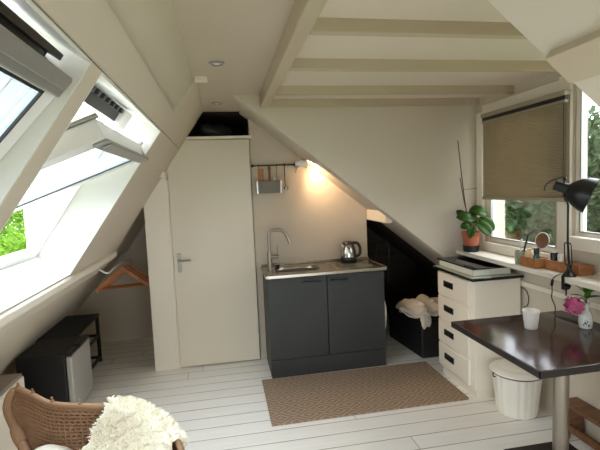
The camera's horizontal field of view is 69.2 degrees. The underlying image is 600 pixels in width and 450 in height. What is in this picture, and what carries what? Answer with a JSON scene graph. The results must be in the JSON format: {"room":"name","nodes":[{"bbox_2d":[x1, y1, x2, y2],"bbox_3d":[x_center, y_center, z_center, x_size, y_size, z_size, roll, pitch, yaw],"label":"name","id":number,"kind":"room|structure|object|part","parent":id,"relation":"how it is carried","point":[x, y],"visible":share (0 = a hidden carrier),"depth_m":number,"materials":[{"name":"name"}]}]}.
{"room":"studio apartment","nodes":[
{"label":"studio apartment","id":0,"kind":"room"},
{"bbox_2d":[0,256,119,374],"bbox_3d":[-1.690,0.955,0.968,1.100,1.220,7.350,-3,5,-10],"label":"wall","id":1,"kind":"structure","parent":0,"point":[13,343],"depth_m":3.12,"materials":[{"name":"paint"}]},
{"bbox_2d":[0,0,202,335],"bbox_3d":[-0.867,-0.197,1.026,1.131,1.497,7.352,-3,5,-10],"label":"wall","id":2,"kind":"structure","parent":0,"point":[137,45],"depth_m":1.68,"materials":[{"name":"paint"}]},
{"bbox_2d":[0,0,91,205],"bbox_3d":[-0.851,-0.045,0.548,0.814,0.995,1.305,-3,5,-10],"label":"window","id":3,"kind":"structure","parent":2,"relation":"in","point":[41,67],"depth_m":1.11,"materials":[{"name":"white paint"}]},
{"bbox_3d":[-0.875,0.020,0.680,0.596,0.661,0.876,-3,5,-10],"label":"pane","id":4,"kind":"part","parent":3,"relation":"part of","materials":[{"name":"clear glass"}]},
{"bbox_3d":[-0.895,0.003,0.675,0.734,0.803,1.016,-3,5,-10],"label":"sash","id":5,"kind":"part","parent":3,"relation":"part of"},
{"bbox_3d":[-0.575,-0.380,0.571,0.100,0.114,1.200,-3,5,-10],"label":"gear rail","id":6,"kind":"part","parent":3,"relation":"part of","materials":[{"name":"black plastic"}]},
{"bbox_2d":[0,251,116,328],"bbox_3d":[-1.062,0.495,0.541,0.160,0.085,6.360,-3,5,-10],"label":"trim","id":7,"kind":"structure","parent":2,"relation":"attached to","point":[7,317],"depth_m":2.23,"materials":[{"name":"white paint"}]},
{"bbox_2d":[0,72,160,313],"bbox_3d":[-1.193,-0.145,1.905,1.010,0.995,1.305,-3,5,-10],"label":"window","id":8,"kind":"structure","parent":2,"relation":"in","point":[93,161],"depth_m":2.32,"materials":[{"name":"white paint"}]},
{"bbox_3d":[-1.243,-0.179,2.025,0.769,0.303,0.740,-3,5,-10],"label":"pane","id":9,"kind":"part","parent":8,"relation":"part of","materials":[{"name":"clear glass"}]},
{"bbox_3d":[-1.254,-0.204,2.022,0.914,0.414,0.940,-3,5,-10],"label":"sash","id":10,"kind":"part","parent":8,"relation":"part of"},
{"bbox_3d":[-0.885,-0.547,1.921,0.091,0.090,0.565,-3,5,-10],"label":"gear rail","id":11,"kind":"part","parent":8,"relation":"part of","materials":[{"name":"black plastic"}]},
{"bbox_2d":[98,260,122,273],"bbox_3d":[-1.575,0.334,3.685,0.108,0.075,0.578,-2,5,0],"label":"rod","id":12,"kind":"object","parent":2,"relation":"attached to","point":[118,264],"visible":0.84,"depth_m":3.52,"materials":[{"name":"white plastic"}]},
{"bbox_2d":[96,261,149,292],"bbox_3d":[-1.603,0.457,3.925,0.450,0.275,0.022,-4,5,-16],"label":"hanger","id":13,"kind":"object","parent":12,"relation":"hanging from","point":[121,269],"visible":0.99,"depth_m":3.91,"materials":[{"name":"brown wood"}]},
{"bbox_2d":[100,260,148,291],"bbox_3d":[-1.591,0.453,3.973,0.450,0.275,0.022,-4,5,-16],"label":"hanger","id":14,"kind":"object","parent":12,"relation":"hanging from","point":[125,265],"visible":0.49,"depth_m":3.97,"materials":[{"name":"brown wood"}]},
{"bbox_2d":[104,259,148,290],"bbox_3d":[-1.575,0.448,4.021,0.450,0.275,0.022,-4,5,-16],"label":"hanger","id":15,"kind":"object","parent":12,"relation":"hanging from","point":[129,264],"visible":0.48,"depth_m":4.02,"materials":[{"name":"brown wood"}]},
{"bbox_2d":[194,76,207,82],"bbox_3d":[-0.602,-0.888,2.646,0.075,0.027,0.060,-3,5,-10],"label":"trim","id":16,"kind":"structure","parent":2,"relation":"attached to","point":[198,79],"depth_m":2.62,"materials":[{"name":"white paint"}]},
{"bbox_2d":[23,104,438,370],"bbox_3d":[-0.172,-0.036,4.465,5.200,2.565,1.070,-3,5,-10],"label":"wall","id":17,"kind":"structure","parent":0,"point":[316,215],"depth_m":4.00,"materials":[{"name":"paint"}]},
{"bbox_2d":[159,171,167,178],"bbox_3d":[-1.224,-0.448,3.633,0.210,0.138,0.170,-3,5,-10],"label":"trim","id":18,"kind":"structure","parent":17,"relation":"attached to","point":[164,175],"depth_m":3.57,"materials":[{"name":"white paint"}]},
{"bbox_2d":[165,170,180,368],"bbox_3d":[-1.054,0.272,3.828,0.154,2.004,0.075,-3,5,-10],"label":"trim","id":19,"kind":"structure","parent":17,"relation":"attached to","point":[166,180],"depth_m":3.79,"materials":[{"name":"white paint"}]},
{"bbox_2d":[167,139,259,366],"bbox_3d":[-0.746,0.256,3.818,0.712,1.986,0.106,-3,5,-10],"label":"door","id":20,"kind":"structure","parent":17,"relation":"in","point":[210,192],"depth_m":3.83,"materials":[{"name":"paint"}]},
{"bbox_3d":[-1.001,0.330,3.758,0.115,0.165,0.067,-3,5,-10],"label":"handle","id":21,"kind":"part","parent":20,"relation":"part of","materials":[{"name":"metal"}]},
{"bbox_2d":[185,135,251,139],"bbox_3d":[-0.802,-0.793,4.240,0.596,0.026,0.975,-3,5,-10],"label":"trim","id":22,"kind":"structure","parent":17,"relation":"attached to","point":[242,136],"depth_m":3.77,"materials":[{"name":"white paint"}]},
{"bbox_2d":[195,122,231,135],"bbox_3d":[-0.785,-0.851,3.929,0.291,0.138,0.208,-5,6,-32],"label":"bag","id":23,"kind":"object","parent":22,"relation":"on","point":[207,129],"visible":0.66,"depth_m":3.85,"materials":[{"name":"black fabric"}]},
{"bbox_2d":[251,163,294,166],"bbox_3d":[-0.234,-0.531,3.868,0.402,0.024,0.044,-3,5,-10],"label":"wall rail","id":24,"kind":"object","parent":17,"relation":"attached to","point":[294,163],"visible":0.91,"depth_m":3.86,"materials":[{"name":"metal"}]},
{"bbox_2d":[256,163,281,193],"bbox_3d":[-0.279,-0.411,3.847,0.223,0.263,0.084,-3,5,-10],"label":"box","id":25,"kind":"object","parent":24,"relation":"hanging from","point":[264,186],"visible":1,"depth_m":3.82,"materials":[{"name":"grey metal"}]},
{"bbox_2d":[258,169,263,187],"bbox_3d":[-0.344,-0.390,3.844,0.052,0.212,0.006,-3,5,-10],"label":"cutting board","id":26,"kind":"object","parent":25,"relation":"in","point":[260,171],"visible":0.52,"depth_m":3.84,"materials":[{"name":"orange wood"}]},
{"bbox_2d":[267,166,270,180],"bbox_3d":[-0.268,-0.403,3.844,0.032,0.232,0.032,-3,5,-10],"label":"wooden spatula","id":27,"kind":"object","parent":25,"relation":"in","point":[268,167],"visible":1,"depth_m":3.83,"materials":[{"name":"brown wood"}]},
{"bbox_2d":[283,163,288,189],"bbox_3d":[-0.132,-0.432,3.867,0.058,0.241,0.048,1,6,37],"label":"ladle","id":28,"kind":"object","parent":24,"relation":"hanging from","point":[285,187],"visible":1,"depth_m":3.87,"materials":[{"name":"metal"}]},
{"bbox_2d":[294,160,307,172],"bbox_3d":[0.004,-0.518,3.847,0.111,0.110,0.151,-3,5,-10],"label":"spotlight","id":29,"kind":"object","parent":24,"relation":"attached to","point":[298,163],"visible":1,"depth_m":3.79,"materials":[{"name":"white plastic"}]},
{"bbox_3d":[0.011,-0.534,3.807,0.111,0.072,0.072,-3,5,-10],"label":"lamp shade","id":30,"kind":"part","parent":29,"relation":"part of","materials":[{"name":"white plastic"}]},
{"bbox_2d":[366,209,391,222],"bbox_3d":[0.616,-0.125,4.319,0.065,0.119,1.420,-3,5,-10],"label":"trim","id":31,"kind":"structure","parent":17,"relation":"attached to","point":[373,215],"depth_m":3.82,"materials":[{"name":"white paint"}]},
{"bbox_2d":[171,0,294,111],"bbox_3d":[-0.102,-0.779,0.650,0.510,0.060,6.430,-3,5,-10],"label":"ceiling","id":32,"kind":"structure","parent":0,"point":[245,35],"depth_m":2.03,"materials":[{"name":"paint"}]},
{"bbox_2d":[209,61,224,65],"bbox_3d":[-0.451,-0.873,2.353,0.084,0.010,0.084,-3,5,-10],"label":"recessed light","id":33,"kind":"object","parent":32,"relation":"in","point":[212,63],"visible":1,"depth_m":2.34,"materials":[{"name":"metal"}]},
{"bbox_2d":[83,314,593,449],"bbox_3d":[0.402,1.448,1.380,5.100,0.050,7.350,-3,5,-10],"label":"floor","id":34,"kind":"structure","parent":0,"point":[220,406],"depth_m":2.93,"materials":[{"name":"paint"}]},
{"bbox_2d":[0,373,24,449],"bbox_3d":[-1.724,1.189,2.320,0.180,0.488,0.780,-3,5,-10],"label":"cabinet","id":35,"kind":"object","parent":34,"relation":"on","point":[8,381],"visible":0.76,"depth_m":2.48,"materials":[{"name":"paint"}]},
{"bbox_2d":[15,334,92,402],"bbox_3d":[-1.800,1.122,3.231,0.362,0.476,0.425,-3,5,-10],"label":"mini fridge","id":36,"kind":"object","parent":34,"relation":"on","point":[59,368],"visible":0.8,"depth_m":3.05,"materials":[{"name":"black metal"}]},
{"bbox_3d":[-1.645,1.113,3.258,0.042,0.415,0.421,-3,5,-10],"label":"door","id":37,"kind":"part","parent":36,"relation":"part of","materials":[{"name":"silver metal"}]},
{"bbox_2d":[36,313,101,369],"bbox_3d":[-1.983,1.093,3.784,0.315,0.455,0.640,-3,5,-10],"label":"side table","id":38,"kind":"object","parent":34,"relation":"on","point":[75,325],"visible":0.4,"depth_m":3.83,"materials":[{"name":"black wood"}]},
{"bbox_3d":[-1.970,1.173,3.805,0.271,0.232,0.596,-3,5,-10],"label":"rail","id":39,"kind":"part","parent":38,"relation":"part of","materials":[{"name":"black plastic"}]},
{"bbox_3d":[-1.900,1.073,4.103,0.028,0.435,0.028,-3,5,-10],"label":"leg","id":40,"kind":"part","parent":38,"relation":"part of","materials":[{"name":"black plastic"}]},
{"bbox_2d":[2,382,184,449],"bbox_3d":[-0.740,1.065,1.598,0.652,0.778,0.971,-5,5,-27],"label":"rattan armchair","id":41,"kind":"object","parent":34,"relation":"on","point":[34,421],"visible":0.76,"depth_m":1.77,"materials":[{"name":"wicker"}]},
{"bbox_2d":[35,444,72,449],"bbox_3d":[-0.981,0.953,1.702,0.208,0.188,0.191,-3,5,-10],"label":"throw cushion","id":42,"kind":"object","parent":41,"relation":"on","point":[50,446],"visible":1,"depth_m":1.69,"materials":[{"name":"white fabric"}]},
{"bbox_2d":[79,395,189,449],"bbox_3d":[-0.643,0.872,1.698,0.458,0.359,0.215,-2,5,9],"label":"sheepskin","id":43,"kind":"object","parent":41,"relation":"on","point":[130,423],"visible":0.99,"depth_m":1.71,"materials":[{"name":"white fur"}]},
{"bbox_2d":[263,268,385,378],"bbox_3d":[0.204,0.807,3.828,0.988,0.834,0.469,-3,5,-10],"label":"base cabinet","id":44,"kind":"object","parent":34,"relation":"on","point":[332,322],"visible":0.93,"depth_m":3.62,"materials":[{"name":"grey laminate"}]},
{"bbox_3d":[-0.011,0.762,3.581,0.485,0.675,0.019,-3,5,-10],"label":"door","id":45,"kind":"part","parent":44,"relation":"part of","materials":[{"name":"grey laminate"}]},
{"bbox_3d":[0.098,0.465,3.557,0.152,0.014,0.025,-3,5,-10],"label":"handle","id":46,"kind":"part","parent":44,"relation":"part of","materials":[{"name":"grey metal"}]},
{"bbox_2d":[260,257,386,279],"bbox_3d":[0.188,0.428,3.794,1.025,0.168,0.483,-3,5,-10],"label":"countertop","id":47,"kind":"structure","parent":44,"relation":"on","point":[363,264],"depth_m":3.73,"materials":[{"name":"silver metal"}]},
{"bbox_2d":[267,228,290,270],"bbox_3d":[-0.180,0.205,3.721,0.218,0.357,0.052,-3,5,-2],"label":"mixer tap","id":48,"kind":"object","parent":47,"relation":"on","point":[270,256],"visible":1,"depth_m":3.70,"materials":[{"name":"metal"}]},
{"bbox_2d":[267,252,272,270],"bbox_3d":[-0.259,0.306,3.727,0.052,0.160,0.052,-3,5,-10],"label":"tap","id":49,"kind":"object","parent":48,"relation":"on","point":[269,254],"depth_m":3.71,"materials":[{"name":"metal"}]},
{"bbox_3d":[-0.221,0.229,3.715,0.077,0.117,0.034,-2,5,2],"label":"lever","id":50,"kind":"part","parent":48,"relation":"part of","materials":[{"name":"metal"}]},
{"bbox_3d":[-0.177,0.128,3.711,0.206,0.202,0.028,-2,5,1],"label":"spout","id":51,"kind":"part","parent":48,"relation":"part of","materials":[{"name":"metal"}]},
{"bbox_3d":[-0.038,0.450,3.755,0.557,0.150,0.477,-3,5,-10],"label":"bowl plate","id":52,"kind":"part","parent":47,"relation":"part of","materials":[{"name":"silver metal"}]},
{"bbox_2d":[339,241,361,262],"bbox_3d":[0.452,0.239,3.935,0.189,0.191,0.156,-3,5,-10],"label":"electric kettle","id":53,"kind":"object","parent":47,"relation":"on","point":[348,252],"visible":1,"depth_m":3.88,"materials":[{"name":"silver metal"}]},
{"bbox_3d":[0.432,0.158,3.925,0.108,0.024,0.108,-3,5,-10],"label":"lid","id":54,"kind":"part","parent":53,"relation":"part of","materials":[{"name":"black plastic"}]},
{"bbox_3d":[0.514,0.220,3.904,0.079,0.153,0.036,-2,5,11],"label":"handle","id":55,"kind":"part","parent":53,"relation":"part of","materials":[{"name":"black plastic"}]},
{"bbox_3d":[0.329,0.452,3.597,0.148,0.014,0.025,-3,5,-10],"label":"handle","id":56,"kind":"part","parent":44,"relation":"part of","materials":[{"name":"grey metal"}]},
{"bbox_3d":[0.477,0.734,3.667,0.495,0.675,0.019,-3,5,-10],"label":"door","id":57,"kind":"part","parent":44,"relation":"part of","materials":[{"name":"grey laminate"}]},
{"bbox_2d":[385,303,386,328],"bbox_3d":[0.735,0.800,3.884,0.070,0.302,0.104,-3,5,-10],"label":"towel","id":58,"kind":"object","parent":44,"relation":"hanging from","point":[385,303],"visible":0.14,"depth_m":3.84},
{"bbox_2d":[262,361,468,426],"bbox_3d":[0.450,1.252,3.320,1.421,0.008,0.710,-3,5,-10],"label":"woven rug","id":59,"kind":"object","parent":34,"relation":"on","point":[329,395],"visible":1,"depth_m":3.25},
{"bbox_2d":[388,297,439,357],"bbox_3d":[1.238,0.966,4.177,0.579,0.368,0.642,-3,5,-10],"label":"storage bin","id":60,"kind":"object","parent":34,"relation":"on","point":[408,331],"visible":0.48,"depth_m":3.96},
{"bbox_3d":[1.231,0.796,4.162,0.579,0.027,0.642,-3,5,-10],"label":"lid","id":61,"kind":"part","parent":60,"relation":"part of","materials":[{"name":"beige fabric"}]},
{"bbox_2d":[395,294,437,328],"bbox_3d":[1.144,0.774,4.005,0.502,0.234,0.418,-4,5,-14],"label":"cloth","id":62,"kind":"object","parent":60,"relation":"on","point":[423,307],"visible":0.89,"depth_m":3.87,"materials":[{"name":"beige fabric"}]},
{"bbox_2d":[433,265,523,399],"bbox_3d":[1.335,0.775,3.307,0.397,0.886,0.570,-3,5,-10],"label":"dresser","id":63,"kind":"object","parent":34,"relation":"on","point":[461,296],"visible":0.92,"depth_m":3.08,"materials":[{"name":"beige paint"}]},
{"bbox_3d":[1.128,0.458,3.314,0.010,0.046,0.134,-3,5,-10],"label":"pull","id":64,"kind":"part","parent":63,"relation":"part of","materials":[{"name":"metal"}]},
{"bbox_3d":[1.137,0.649,3.330,0.010,0.046,0.134,-3,5,-10],"label":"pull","id":65,"kind":"part","parent":63,"relation":"part of","materials":[{"name":"metal"}]},
{"bbox_3d":[1.145,0.840,3.346,0.010,0.046,0.134,-3,5,-10],"label":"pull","id":66,"kind":"part","parent":63,"relation":"part of","materials":[{"name":"metal"}]},
{"bbox_3d":[1.153,1.031,3.363,0.010,0.046,0.134,-3,5,-10],"label":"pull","id":67,"kind":"part","parent":63,"relation":"part of","materials":[{"name":"metal"}]},
{"bbox_3d":[1.149,0.469,3.270,0.018,0.180,0.435,-3,5,-10],"label":"drawer","id":68,"kind":"part","parent":63,"relation":"part of","materials":[{"name":"beige paint"}]},
{"bbox_3d":[1.157,0.660,3.286,0.018,0.180,0.435,-3,5,-10],"label":"drawer","id":69,"kind":"part","parent":63,"relation":"part of","materials":[{"name":"beige paint"}]},
{"bbox_3d":[1.165,0.851,3.303,0.018,0.180,0.435,-3,5,-10],"label":"drawer","id":70,"kind":"part","parent":63,"relation":"part of","materials":[{"name":"beige paint"}]},
{"bbox_3d":[1.173,1.042,3.319,0.018,0.180,0.435,-3,5,-10],"label":"drawer","id":71,"kind":"part","parent":63,"relation":"part of","materials":[{"name":"beige paint"}]},
{"bbox_2d":[437,256,510,275],"bbox_3d":[1.303,0.304,3.286,0.313,0.058,0.517,-3,5,-10],"label":"cooktop","id":72,"kind":"object","parent":63,"relation":"on","point":[464,264],"visible":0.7,"depth_m":3.14,"materials":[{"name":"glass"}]},
{"bbox_3d":[1.302,0.280,3.284,0.313,0.010,0.517,-3,5,-10],"label":"glass","id":73,"kind":"part","parent":72,"relation":"part of","materials":[{"name":"black glass"}]},
{"bbox_3d":[1.317,0.336,3.270,0.385,0.004,0.554,-3,5,-10],"label":"glass plate","id":74,"kind":"part","parent":63,"relation":"part of","materials":[{"name":"glass"}]},
{"bbox_2d":[489,359,541,419],"bbox_3d":[1.446,1.065,2.903,0.354,0.367,0.332,-3,5,-10],"label":"bucket","id":75,"kind":"object","parent":34,"relation":"on","point":[517,392],"visible":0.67,"depth_m":2.80,"materials":[{"name":"white plastic"}]},
{"bbox_3d":[1.440,0.943,2.893,0.332,0.044,0.332,-3,5,-10],"label":"lid","id":76,"kind":"part","parent":75,"relation":"part of","materials":[{"name":"white plastic"}]},
{"bbox_2d":[451,310,599,449],"bbox_3d":[1.318,0.936,2.271,0.731,0.740,0.722,-3,5,-10],"label":"bistro table","id":77,"kind":"object","parent":34,"relation":"on","point":[559,349],"visible":1,"depth_m":2.24,"materials":[{"name":"brown wood"}]},
{"bbox_2d":[522,308,539,329],"bbox_3d":[1.252,0.509,2.357,0.090,0.100,0.090,-3,5,-10],"label":"cup","id":78,"kind":"object","parent":77,"relation":"on","point":[530,315],"visible":1,"depth_m":2.33,"materials":[{"name":"white ceramic"}]},
{"bbox_3d":[1.394,1.281,2.325,0.395,0.040,0.400,-3,5,-10],"label":"plate","id":79,"kind":"part","parent":77,"relation":"part of","materials":[{"name":"metal"}]},
{"bbox_2d":[544,177,598,322],"bbox_3d":[1.496,0.142,2.388,0.189,0.812,0.257,-6,6,-37],"label":"desk lamp","id":80,"kind":"object","parent":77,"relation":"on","point":[578,193],"visible":0.98,"depth_m":2.34,"materials":[{"name":"black metal"}]},
{"bbox_3d":[1.399,-0.225,2.385,0.024,0.072,0.115,-7,6,-42],"label":"guide handle","id":81,"kind":"part","parent":80,"relation":"part of","materials":[{"name":"black metal"}]},
{"bbox_3d":[1.495,0.408,2.451,0.050,0.272,0.191,-4,5,-16],"label":"cord","id":82,"kind":"part","parent":80,"relation":"part of","materials":[{"name":"black plastic"}]},
{"bbox_3d":[1.474,0.053,2.393,0.021,0.397,0.094,1,6,37],"label":"arm","id":83,"kind":"part","parent":80,"relation":"part of","materials":[{"name":"black metal"}]},
{"bbox_3d":[1.505,-0.159,2.343,0.185,0.186,0.217,-5,5,-28],"label":"lamp shade","id":84,"kind":"part","parent":80,"relation":"part of","materials":[{"name":"black metal"}]},
{"bbox_2d":[578,302,592,328],"bbox_3d":[1.526,0.482,2.321,0.068,0.138,0.071,-3,5,-10],"label":"bud vase","id":85,"kind":"object","parent":77,"relation":"on","point":[585,319],"visible":0.87,"depth_m":2.30,"materials":[{"name":"ceramic"}]},
{"bbox_2d":[563,285,599,314],"bbox_3d":[1.512,0.389,2.311,0.242,0.172,0.103,-3,5,-10],"label":"peony","id":86,"kind":"object","parent":85,"relation":"in","point":[575,305],"visible":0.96,"depth_m":2.29,"materials":[{"name":"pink plant"}]},
{"bbox_2d":[569,397,599,449],"bbox_3d":[1.656,1.169,2.427,0.134,0.222,0.425,-3,5,-10],"label":"step stool","id":87,"kind":"object","parent":34,"relation":"on","point":[579,409],"visible":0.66,"depth_m":2.50,"materials":[{"name":"brown wood"}]},
{"bbox_3d":[1.628,1.168,2.583,0.134,0.200,0.022,-3,5,-10],"label":"leg","id":88,"kind":"part","parent":87,"relation":"part of","materials":[{"name":"brown wood"}]},
{"bbox_3d":[1.655,1.070,2.419,0.122,0.022,0.425,-3,5,-10],"label":"seat","id":89,"kind":"part","parent":87,"relation":"part of","materials":[{"name":"brown wood"}]},
{"bbox_2d":[239,104,438,264],"bbox_3d":[1.020,-0.002,3.911,3.050,2.487,0.680,-3,5,-10],"label":"wall","id":90,"kind":"structure","parent":0,"point":[243,111],"depth_m":3.84,"materials":[{"name":"paint"}]},
{"bbox_2d":[233,95,476,257],"bbox_3d":[1.002,-0.017,3.555,2.994,2.450,0.130,-3,5,-10],"label":"wall","id":91,"kind":"structure","parent":0,"point":[404,161],"depth_m":3.42,"materials":[{"name":"paint"}]},
{"bbox_2d":[259,0,327,107],"bbox_3d":[-0.042,-0.821,1.947,0.065,0.110,2.560,-3,5,-10],"label":"beam","id":92,"kind":"structure","parent":91,"relation":"attached to","point":[304,14],"depth_m":1.86,"materials":[{"name":"paint"}]},
{"bbox_2d":[269,98,479,107],"bbox_3d":[0.601,-0.940,3.329,1.688,0.060,0.045,-3,5,-10],"label":"trim","id":93,"kind":"structure","parent":91,"relation":"attached to","point":[379,102],"depth_m":3.30,"materials":[{"name":"paint"}]},
{"bbox_2d":[274,0,548,98],"bbox_3d":[0.844,-0.906,2.175,1.890,0.060,2.630,-3,5,-10],"label":"ceiling","id":94,"kind":"structure","parent":0,"point":[315,46],"depth_m":2.14,"materials":[{"name":"paint"}]},
{"bbox_2d":[477,72,599,442],"bbox_3d":[1.729,0.130,2.342,0.090,2.300,2.530,-3,5,-10],"label":"wall","id":95,"kind":"structure","parent":0,"point":[586,386],"depth_m":2.68,"materials":[{"name":"paint"}]},
{"bbox_2d":[276,85,513,95],"bbox_3d":[0.674,-0.909,2.921,1.688,0.060,0.045,-3,5,-10],"label":"beam","id":96,"kind":"structure","parent":95,"relation":"attached to","point":[339,89],"depth_m":2.90,"materials":[{"name":"paint"}]},
{"bbox_2d":[309,17,526,38],"bbox_3d":[0.867,-0.826,1.841,1.688,0.060,0.045,-3,5,-10],"label":"beam","id":97,"kind":"structure","parent":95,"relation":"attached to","point":[322,26],"depth_m":1.75,"materials":[{"name":"paint"}]},
{"bbox_2d":[289,58,557,71],"bbox_3d":[0.775,-0.865,2.357,1.688,0.060,0.045,-3,5,-10],"label":"beam","id":98,"kind":"structure","parent":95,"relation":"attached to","point":[299,64],"depth_m":2.31,"materials":[{"name":"paint"}]},
{"bbox_2d":[487,200,557,252],"bbox_3d":[1.570,-0.338,3.062,0.052,1.002,0.790,-3,5,-10],"label":"window","id":99,"kind":"structure","parent":95,"relation":"in","point":[513,220],"depth_m":3.09,"materials":[{"name":"clear glass"}]},
{"bbox_2d":[476,76,573,259],"bbox_3d":[1.518,-0.346,3.049,0.032,1.153,0.965,-3,5,-10],"label":"trim","id":100,"kind":"structure","parent":95,"relation":"attached to","point":[562,84],"depth_m":2.84,"materials":[{"name":"white paint"}]},
{"bbox_2d":[481,89,570,201],"bbox_3d":[1.495,-0.494,2.962,0.043,0.653,0.837,-3,5,-10],"label":"blind","id":101,"kind":"object","parent":95,"relation":"attached to","point":[525,147],"visible":0.9,"depth_m":2.88,"materials":[{"name":"fabric"}]},
{"bbox_3d":[1.508,-0.181,2.988,0.032,0.024,0.833,-3,5,-10],"label":"rail","id":102,"kind":"part","parent":101,"relation":"part of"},
{"bbox_3d":[1.482,-0.784,2.937,0.043,0.070,0.837,-3,5,-10],"label":"head rail","id":103,"kind":"part","parent":101,"relation":"part of","materials":[{"name":"metal"}]},
{"bbox_3d":[1.554,-0.439,2.567,0.003,0.570,0.003,-3,5,-10],"label":"cord","id":104,"kind":"part","parent":101,"relation":"part of","materials":[{"name":"metal"}]},
{"bbox_2d":[456,249,599,291],"bbox_3d":[1.579,0.302,2.419,0.202,0.033,2.348,-3,5,-10],"label":"trim","id":105,"kind":"structure","parent":95,"relation":"attached to","point":[592,282],"depth_m":2.69,"materials":[{"name":"white paint"}]},
{"bbox_2d":[456,142,494,251],"bbox_3d":[1.348,-0.225,3.390,0.305,0.870,0.175,-3,5,-10],"label":"potted plant","id":106,"kind":"object","parent":105,"relation":"on","point":[486,225],"visible":1,"depth_m":3.38,"materials":[{"name":"green plant"}]},
{"bbox_3d":[1.351,0.126,3.435,0.140,0.145,0.140,-3,5,-10],"label":"pot","id":107,"kind":"part","parent":106,"relation":"part of","materials":[{"name":"ceramic"}]},
{"bbox_2d":[515,250,525,263],"bbox_3d":[1.446,0.211,2.853,0.068,0.085,0.068,-3,5,-10],"label":"glass jar","id":108,"kind":"object","parent":105,"relation":"on","point":[518,253],"visible":0.54,"depth_m":2.83,"materials":[{"name":"glass"}]},
{"bbox_2d":[523,229,535,250],"bbox_3d":[1.465,0.134,2.789,0.012,0.226,0.122,-4,5,-21],"label":"brush","id":109,"kind":"object","parent":108,"relation":"in","point":[527,237],"visible":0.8,"depth_m":2.79,"materials":[{"name":"plastic"}]},
{"bbox_2d":[520,255,548,268],"bbox_3d":[1.476,0.231,2.743,0.094,0.062,0.143,-3,5,-10],"label":"box","id":110,"kind":"object","parent":105,"relation":"on","point":[534,263],"visible":0.8,"depth_m":2.69,"materials":[{"name":"orange wood"}]},
{"bbox_2d":[525,248,533,257],"bbox_3d":[1.464,0.202,2.776,0.050,0.102,0.050,-3,5,-10],"label":"bottle","id":111,"kind":"object","parent":110,"relation":"in","point":[529,253],"visible":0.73,"depth_m":2.76,"materials":[{"name":"beige plastic"}]},
{"bbox_2d":[533,248,539,258],"bbox_3d":[1.465,0.201,2.694,0.040,0.118,0.040,-3,5,-10],"label":"bottle","id":112,"kind":"object","parent":110,"relation":"in","point":[536,255],"visible":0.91,"depth_m":2.68,"materials":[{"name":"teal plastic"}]},
{"bbox_2d":[535,232,549,254],"bbox_3d":[1.484,0.147,2.681,0.040,0.214,0.102,-5,5,-24],"label":"mirror","id":113,"kind":"object","parent":110,"relation":"in","point":[542,240],"visible":0.94,"depth_m":2.67,"materials":[{"name":"white plastic"}]},
{"bbox_2d":[545,259,593,275],"bbox_3d":[1.575,0.245,2.550,0.098,0.057,0.259,-3,5,-10],"label":"wooden box","id":114,"kind":"object","parent":105,"relation":"on","point":[580,269],"visible":0.8,"depth_m":2.48,"materials":[{"name":"orange wood"}]},
{"bbox_2d":[550,252,557,259],"bbox_3d":[1.539,0.188,2.633,0.042,0.045,0.042,-3,5,-10],"label":"jar","id":115,"kind":"object","parent":114,"relation":"on","point":[553,255],"visible":0.96,"depth_m":2.62,"materials":[{"name":"grey metal"}]},
{"bbox_2d":[557,254,563,261],"bbox_3d":[1.549,0.195,2.579,0.038,0.040,0.038,-3,5,-10],"label":"jar","id":116,"kind":"object","parent":114,"relation":"on","point":[560,257],"visible":0.87,"depth_m":2.57,"materials":[{"name":"ceramic"}]},
{"bbox_3d":[1.574,0.223,2.548,0.098,0.012,0.259,-3,5,-10],"label":"lid","id":117,"kind":"part","parent":114,"relation":"part of","materials":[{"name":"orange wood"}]},
{"bbox_2d":[520,280,599,309],"bbox_3d":[1.688,0.462,2.385,0.017,0.035,2.420,-3,5,-10],"label":"trim","id":118,"kind":"structure","parent":95,"relation":"attached to","point":[595,305],"depth_m":2.77,"materials":[{"name":"white paint"}]},
{"bbox_2d":[566,236,599,253],"bbox_3d":[1.727,0.152,1.928,0.062,0.075,1.355,-3,5,-10],"label":"trim","id":119,"kind":"structure","parent":95,"relation":"attached to","point":[586,244],"depth_m":2.45,"materials":[{"name":"white paint"}]},
{"bbox_2d":[575,87,599,238],"bbox_3d":[1.768,-0.336,1.928,0.052,0.912,1.315,-3,5,-10],"label":"window","id":120,"kind":"structure","parent":95,"relation":"in","point":[582,98],"depth_m":2.54,"materials":[{"name":"white paint"}]},
{"bbox_2d":[487,0,599,106],"bbox_3d":[1.797,0.357,-0.507,3.080,2.471,3.320,-3,5,-10],"label":"ceiling","id":121,"kind":"structure","parent":0,"point":[549,25],"depth_m":0.82,"materials":[{"name":"paint"}]},
{"bbox_2d":[545,30,599,82],"bbox_3d":[0.835,-0.216,-0.733,0.104,0.103,3.300,-3,5,-10],"label":"trim","id":122,"kind":"structure","parent":121,"relation":"attached to","point":[577,60],"depth_m":0.83,"materials":[{"name":"paint"}]},
{"label":"outside","id":123,"kind":"structure","parent":0,"visible":0},
{"bbox_3d":[8.361,5.299,12.093,100.000,0.200,100.000,-3,5,-10],"label":"ground","id":124,"kind":"structure","parent":123,"visible":0},
{"bbox_2d":[0,209,26,256],"bbox_3d":[-5.858,2.089,10.217,4.735,7.733,4.075,-3,5,-10],"label":"tree","id":125,"kind":"object","parent":124,"relation":"on","point":[9,244],"visible":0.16,"depth_m":9.57,"materials":[{"name":"green plant"}]},
{"bbox_2d":[587,105,599,232],"bbox_3d":[5.794,1.460,8.647,5.134,8.254,5.453,-3,5,-10],"label":"tree","id":126,"kind":"object","parent":124,"relation":"on","point":[593,169],"visible":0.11,"depth_m":7.90,"materials":[{"name":"green plant"}]}
]}

